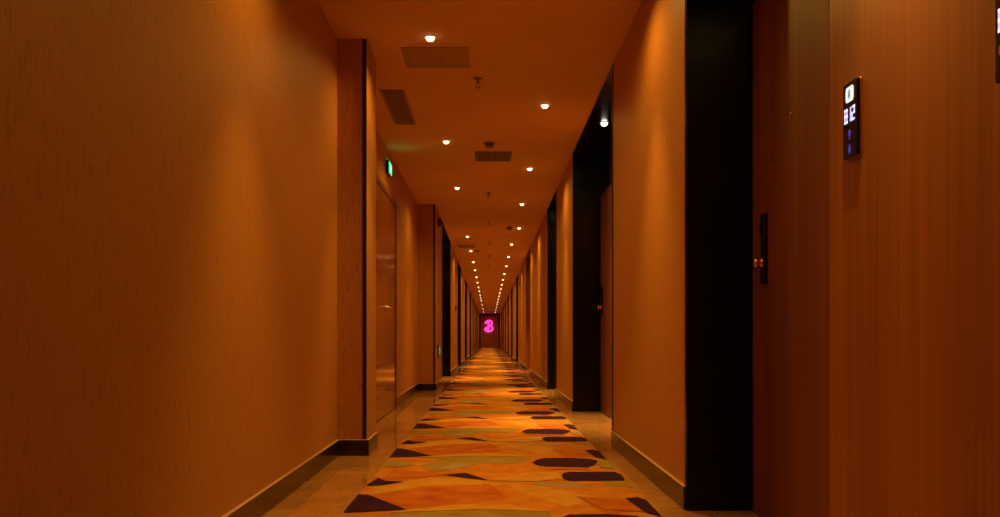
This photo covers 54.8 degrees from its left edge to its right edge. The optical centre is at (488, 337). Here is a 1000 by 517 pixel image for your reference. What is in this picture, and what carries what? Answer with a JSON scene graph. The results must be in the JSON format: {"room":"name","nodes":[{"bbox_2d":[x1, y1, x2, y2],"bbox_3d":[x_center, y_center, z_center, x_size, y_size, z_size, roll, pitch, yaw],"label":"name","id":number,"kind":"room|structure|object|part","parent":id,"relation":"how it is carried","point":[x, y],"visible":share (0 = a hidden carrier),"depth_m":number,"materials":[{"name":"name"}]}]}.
{"room":"hotel corridor","nodes":[
{"label":"hotel corridor","id":0,"kind":"room"},
{"bbox_2d":[0,0,478,516],"bbox_3d":[-1.060,-0.544,34.000,0.680,2.500,72.000,0,0,0],"label":"wall","id":1,"kind":"structure","parent":0,"point":[181,181],"depth_m":2.87,"materials":[{"name":"paper"}]},
{"bbox_2d":[222,347,478,516],"bbox_3d":[-0.794,0.657,33.995,0.255,0.098,71.990,0,0,0],"label":"baseboard","id":2,"kind":"structure","parent":1,"relation":"attached to","point":[259,504],"depth_m":4.82,"materials":[{"name":"wood"}]},
{"bbox_2d":[363,39,365,438],"bbox_3d":[-0.747,-0.594,5.788,0.023,2.398,0.008,0,0,0],"label":"trim","id":3,"kind":"structure","parent":1,"relation":"attached to","point":[364,40],"depth_m":5.78,"materials":[{"name":"black metal"}]},
{"bbox_2d":[376,181,390,421],"bbox_3d":[-0.922,-0.307,8.350,0.076,2.014,0.894,0,0,0],"label":"door","id":4,"kind":"structure","parent":1,"relation":"in","point":[381,307],"depth_m":8.36,"materials":[{"name":"brown wood"}]},
{"bbox_2d":[376,173,396,407],"bbox_3d":[-0.945,-0.329,8.800,0.030,2.070,1.900,0,0,0],"label":"trim","id":5,"kind":"structure","parent":1,"relation":"attached to","point":[378,179],"depth_m":9.70,"materials":[{"name":"brown wood"}]},
{"bbox_2d":[386,159,391,176],"bbox_3d":[-0.940,-1.596,9.080,0.030,0.128,0.260,0,0,0],"label":"exit sign","id":6,"kind":"object","parent":1,"relation":"attached to","point":[388,164],"visible":1,"depth_m":8.98,"materials":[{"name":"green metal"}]},
{"bbox_2d":[386,195,394,413],"bbox_3d":[-0.922,-0.307,9.250,0.076,2.014,0.894,0,0,0],"label":"door","id":7,"kind":"structure","parent":1,"relation":"in","point":[390,208],"depth_m":9.21,"materials":[{"name":"brown wood"}]},
{"bbox_2d":[433,204,434,382],"bbox_3d":[-0.735,-0.594,12.948,0.023,2.398,0.008,0,0,0],"label":"trim","id":8,"kind":"structure","parent":1,"relation":"attached to","point":[433,204],"depth_m":12.95,"materials":[{"name":"black metal"}]},
{"bbox_2d":[438,218,442,226],"bbox_3d":[-0.685,-1.624,13.600,0.070,0.100,0.200,0,0,0],"label":"emergency light","id":9,"kind":"object","parent":1,"relation":"attached to","point":[440,222],"visible":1,"depth_m":13.50,"materials":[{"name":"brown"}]},
{"bbox_2d":[442,225,442,377],"bbox_3d":[-0.717,-0.593,14.792,0.008,2.401,0.016,0,0,0],"label":"trim","id":10,"kind":"structure","parent":1,"relation":"attached to","point":[442,225],"depth_m":14.79,"materials":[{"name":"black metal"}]},
{"bbox_2d":[443,224,450,375],"bbox_3d":[-0.854,-0.544,16.350,0.279,2.498,3.100,0,0,0],"label":"trim","id":11,"kind":"structure","parent":1,"relation":"attached to","point":[446,241],"depth_m":17.88,"materials":[{"name":"black paint"}]},
{"bbox_2d":[458,261,460,365],"bbox_3d":[-0.854,-0.544,23.300,0.279,2.498,2.400,0,0,0],"label":"trim","id":12,"kind":"structure","parent":1,"relation":"attached to","point":[459,267],"depth_m":24.48,"materials":[{"name":"black paint"}]},
{"bbox_2d":[465,279,466,359],"bbox_3d":[-0.854,-0.544,29.950,0.279,2.498,2.500,0,0,0],"label":"trim","id":13,"kind":"structure","parent":1,"relation":"attached to","point":[465,279],"depth_m":31.18,"materials":[{"name":"black paint"}]},
{"bbox_2d":[470,292,470,355],"bbox_3d":[-0.854,-0.544,37.250,0.279,2.498,2.500,0,0,0],"label":"trim","id":14,"kind":"structure","parent":1,"relation":"attached to","point":[470,292],"depth_m":38.48,"materials":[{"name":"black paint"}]},
{"bbox_2d":[473,299,473,352],"bbox_3d":[-0.854,-0.544,43.700,0.279,2.498,2.200,0,0,0],"label":"trim","id":15,"kind":"structure","parent":1,"relation":"attached to","point":[473,299],"depth_m":44.78,"materials":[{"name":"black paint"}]},
{"bbox_2d":[475,304,475,350],"bbox_3d":[-0.854,-0.544,50.100,0.279,2.498,2.200,0,0,0],"label":"trim","id":16,"kind":"structure","parent":1,"relation":"attached to","point":[475,304],"depth_m":51.18,"materials":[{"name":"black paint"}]},
{"bbox_2d":[476,307,476,348],"bbox_3d":[-0.717,-0.593,55.392,0.008,2.401,0.016,0,0,0],"label":"trim","id":17,"kind":"structure","parent":1,"relation":"attached to","point":[476,307],"depth_m":55.39,"materials":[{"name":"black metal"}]},
{"bbox_2d":[318,0,641,312],"bbox_3d":[0.050,-1.844,34.075,2.900,0.100,72.150,0,0,0],"label":"ceiling","id":18,"kind":"structure","parent":0,"point":[527,54],"depth_m":7.29,"materials":[{"name":"paint"}]},
{"bbox_2d":[380,90,415,124],"bbox_3d":[-0.702,-1.789,7.520,0.177,0.010,1.100,0,0,0],"label":"ceiling vent","id":19,"kind":"object","parent":18,"relation":"in","point":[396,101],"visible":1,"depth_m":7.45,"materials":[{"name":"brown metal"}]},
{"bbox_2d":[424,35,436,41],"bbox_3d":[-0.350,-1.780,5.750,0.080,0.026,0.080,0,0,0],"label":"recessed light","id":20,"kind":"object","parent":18,"relation":"in","point":[430,38],"visible":1,"depth_m":5.73,"materials":[{"name":"beige"}]},
{"bbox_2d":[401,47,469,67],"bbox_3d":[-0.335,-1.789,6.160,0.420,0.010,0.420,0,0,0],"label":"ceiling vent","id":21,"kind":"object","parent":18,"relation":"attached to","point":[414,57],"visible":1,"depth_m":6.14,"materials":[{"name":"metal"}]},
{"bbox_2d":[458,245,474,247],"bbox_3d":[-0.440,-1.789,18.900,0.320,0.010,0.600,0,0,0],"label":"ceiling vent","id":22,"kind":"object","parent":18,"relation":"in","point":[459,246],"visible":1,"depth_m":18.83,"materials":[{"name":"brown paint"}]},
{"bbox_2d":[473,77,482,88],"bbox_3d":[-0.076,-1.759,6.660,0.068,0.070,0.068,0,0,0],"label":"sprinkler head","id":23,"kind":"object","parent":18,"relation":"attached to","point":[477,79],"visible":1,"depth_m":6.65},
{"bbox_2d":[483,142,494,147],"bbox_3d":[0.000,-1.768,8.860,0.104,0.050,0.104,0,0,0],"label":"smoke detector","id":24,"kind":"object","parent":18,"relation":"attached to","point":[487,144],"visible":1,"depth_m":8.83,"materials":[{"name":"brown paint"}]},
{"bbox_2d":[474,152,511,160],"bbox_3d":[0.040,-1.789,9.515,0.360,0.010,0.470,0,0,0],"label":"ceiling vent","id":25,"kind":"object","parent":18,"relation":"in","point":[479,156],"visible":1,"depth_m":9.49,"materials":[{"name":"brown metal"}]},
{"bbox_2d":[540,104,549,108],"bbox_3d":[0.430,-1.780,7.430,0.080,0.026,0.080,0,0,0],"label":"recessed light","id":26,"kind":"object","parent":18,"relation":"in","point":[544,106],"visible":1,"depth_m":7.41,"materials":[{"name":"beige"}]},
{"bbox_2d":[262,348,761,516],"bbox_3d":[0.050,0.756,34.075,2.900,0.100,72.150,0,0,0],"label":"floor","id":27,"kind":"structure","parent":0,"point":[330,491],"depth_m":5.22,"materials":[{"name":"stone"}]},
{"bbox_2d":[340,348,660,516],"bbox_3d":[0.046,0.700,33.885,1.258,0.011,71.730,0,0,0],"label":"carpet runner","id":28,"kind":"object","parent":27,"relation":"on","point":[492,444],"visible":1,"depth_m":5.28,"materials":[{"name":"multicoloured carpet"}]},
{"bbox_2d":[500,0,683,483],"bbox_3d":[1.156,-0.544,34.000,0.688,2.500,72.000,0,0,0],"label":"wall","id":29,"kind":"structure","parent":0,"point":[648,66],"depth_m":5.04,"materials":[{"name":"paper"}]},
{"bbox_2d":[501,310,501,348],"bbox_3d":[0.946,-0.544,61.300,0.279,2.498,2.200,0,0,0],"label":"trim","id":30,"kind":"structure","parent":29,"relation":"attached to","point":[501,310],"depth_m":62.38,"materials":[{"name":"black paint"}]},
{"bbox_2d":[503,306,503,348],"bbox_3d":[0.946,-0.544,54.500,0.279,2.498,2.200,0,0,0],"label":"trim","id":31,"kind":"structure","parent":29,"relation":"attached to","point":[503,306],"depth_m":55.58,"materials":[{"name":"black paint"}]},
{"bbox_2d":[505,301,505,351],"bbox_3d":[0.946,-0.544,47.700,0.279,2.498,2.200,0,0,0],"label":"trim","id":32,"kind":"structure","parent":29,"relation":"attached to","point":[505,301],"depth_m":48.78,"materials":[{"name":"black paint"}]},
{"bbox_2d":[507,297,507,351],"bbox_3d":[0.809,-0.593,42.008,0.008,2.401,0.016,0,0,0],"label":"trim","id":33,"kind":"structure","parent":29,"relation":"attached to","point":[507,297],"depth_m":42.00,"materials":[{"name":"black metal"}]},
{"bbox_2d":[508,295,508,352],"bbox_3d":[0.946,-0.544,40.900,0.279,2.498,2.200,0,0,0],"label":"trim","id":34,"kind":"structure","parent":29,"relation":"attached to","point":[508,295],"depth_m":41.98,"materials":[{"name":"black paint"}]},
{"bbox_2d":[511,286,512,356],"bbox_3d":[0.946,-0.544,34.100,0.279,2.498,2.200,0,0,0],"label":"trim","id":35,"kind":"structure","parent":29,"relation":"attached to","point":[512,286],"depth_m":35.18,"materials":[{"name":"black paint"}]},
{"bbox_2d":[516,275,517,361],"bbox_3d":[0.946,-0.544,27.700,0.279,2.498,1.800,0,0,0],"label":"trim","id":36,"kind":"structure","parent":29,"relation":"attached to","point":[517,275],"depth_m":28.58,"materials":[{"name":"black paint"}]},
{"bbox_2d":[526,250,528,369],"bbox_3d":[0.946,-0.544,20.200,0.279,2.498,2.000,0,0,0],"label":"trim","id":37,"kind":"structure","parent":29,"relation":"attached to","point":[527,255],"depth_m":21.18,"materials":[{"name":"brown wood"}]},
{"bbox_2d":[529,248,529,368],"bbox_3d":[0.809,-0.593,19.192,0.008,2.401,0.016,0,0,0],"label":"trim","id":38,"kind":"structure","parent":29,"relation":"attached to","point":[529,248],"depth_m":19.18,"materials":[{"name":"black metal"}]},
{"bbox_2d":[547,190,555,388],"bbox_3d":[0.946,-0.544,12.450,0.279,2.498,1.700,0,0,0],"label":"trim","id":39,"kind":"structure","parent":29,"relation":"attached to","point":[551,210],"depth_m":13.28,"materials":[{"name":"black paint"}]},
{"bbox_2d":[556,189,556,388],"bbox_3d":[0.809,-0.593,11.592,0.008,2.401,0.016,0,0,0],"label":"trim","id":40,"kind":"structure","parent":29,"relation":"attached to","point":[556,189],"depth_m":11.58,"materials":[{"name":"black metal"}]},
{"bbox_2d":[573,66,611,411],"bbox_3d":[0.946,-0.544,7.800,0.279,2.498,2.960,0,0,0],"label":"trim","id":41,"kind":"structure","parent":29,"relation":"attached to","point":[592,153],"depth_m":9.26,"materials":[{"name":"black paint"}]},
{"bbox_2d":[500,347,685,509],"bbox_3d":[0.804,0.657,33.995,0.015,0.098,71.990,0,0,0],"label":"baseboard","id":42,"kind":"structure","parent":29,"relation":"attached to","point":[672,487],"depth_m":4.95,"materials":[{"name":"wood"}]},
{"bbox_2d":[598,183,611,417],"bbox_3d":[1.051,-0.325,8.787,0.068,2.050,0.877,0,0,0],"label":"door","id":43,"kind":"structure","parent":29,"relation":"in","point":[606,198],"depth_m":8.76,"materials":[{"name":"brown wood"}]},
{"bbox_3d":[1.060,-0.344,9.040,0.014,0.270,0.052,0,0,0],"label":"lock plate","id":44,"kind":"part","parent":43,"relation":"part of","materials":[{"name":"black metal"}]},
{"bbox_2d":[612,64,612,430],"bbox_3d":[0.809,-0.593,6.312,0.008,2.401,0.016,0,0,0],"label":"trim","id":45,"kind":"structure","parent":29,"relation":"attached to","point":[612,64],"depth_m":6.30,"materials":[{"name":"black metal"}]},
{"bbox_2d":[684,0,685,485],"bbox_3d":[0.809,-0.593,3.968,0.008,2.401,0.016,0,0,0],"label":"trim","id":46,"kind":"structure","parent":29,"relation":"attached to","point":[684,0],"depth_m":3.96,"materials":[{"name":"brown wood"}]},
{"bbox_2d":[686,0,755,510],"bbox_3d":[0.946,-0.544,2.480,0.279,2.498,2.960,0,0,0],"label":"trim","id":47,"kind":"structure","parent":29,"relation":"attached to","point":[719,33],"depth_m":3.94,"materials":[{"name":"black paint"}]},
{"bbox_2d":[752,0,828,516],"bbox_3d":[1.051,-0.325,3.467,0.068,2.050,0.877,0,0,0],"label":"door","id":48,"kind":"structure","parent":29,"relation":"in","point":[790,262],"depth_m":3.39,"materials":[{"name":"brown wood"}]},
{"bbox_3d":[1.035,-0.289,3.720,0.036,0.048,0.048,0,0,0],"label":"knob","id":49,"kind":"part","parent":48,"relation":"part of","materials":[{"name":"gold metal"}]},
{"bbox_3d":[1.060,-0.344,3.720,0.014,0.270,0.052,0,0,0],"label":"lock plate","id":50,"kind":"part","parent":48,"relation":"part of","materials":[{"name":"black metal"}]},
{"bbox_2d":[829,0,999,516],"bbox_3d":[1.075,-0.322,2.480,0.020,2.056,1.082,0,0,0],"label":"wall","id":51,"kind":"structure","parent":29,"relation":"attached to","point":[914,217],"depth_m":2.42,"materials":[{"name":"brown wood"}]},
{"bbox_2d":[843,76,861,160],"bbox_3d":[1.056,-0.636,2.805,0.018,0.223,0.109,0,0,0],"label":"panel","id":52,"kind":"object","parent":51,"relation":"attached to","point":[852,91],"visible":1,"depth_m":2.78,"materials":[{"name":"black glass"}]},
{"bbox_2d":[995,0,999,83],"bbox_3d":[1.056,-0.636,1.947,0.017,0.223,0.109,0,0,0],"label":"panel","id":53,"kind":"object","parent":51,"relation":"attached to","point":[997,2],"visible":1,"depth_m":1.99,"materials":[{"name":"black glass"}]},
{"bbox_3d":[0.050,-0.544,70.075,2.900,2.500,0.150,0,0,0],"label":"wall","id":54,"kind":"structure","parent":0,"visible":0},
{"bbox_2d":[481,316,488,347],"bbox_3d":[-0.285,-0.455,69.959,0.624,2.314,0.081,0,0,0],"label":"door","id":55,"kind":"structure","parent":54,"relation":"in","point":[484,335],"depth_m":69.98,"materials":[{"name":"brown wood"}]},
{"bbox_2d":[484,320,493,331],"bbox_3d":[-0.010,-0.864,69.911,0.684,0.908,0.134,0,0,0],"label":"sign","id":56,"kind":"object","parent":55,"relation":"attached to","point":[488,321],"visible":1,"depth_m":69.85,"materials":[{"name":"purple"}]},
{"bbox_2d":[479,314,499,347],"bbox_3d":[0.030,-0.504,69.984,1.500,2.420,0.029,0,0,0],"label":"trim","id":57,"kind":"structure","parent":54,"relation":"attached to","point":[480,315],"depth_m":69.97,"materials":[{"name":"brown wood"}]},
{"bbox_2d":[489,316,497,347],"bbox_3d":[0.345,-0.455,69.959,0.624,2.314,0.081,0,0,0],"label":"door","id":58,"kind":"structure","parent":54,"relation":"in","point":[493,336],"depth_m":69.98,"materials":[{"name":"brown wood"}]}
]}

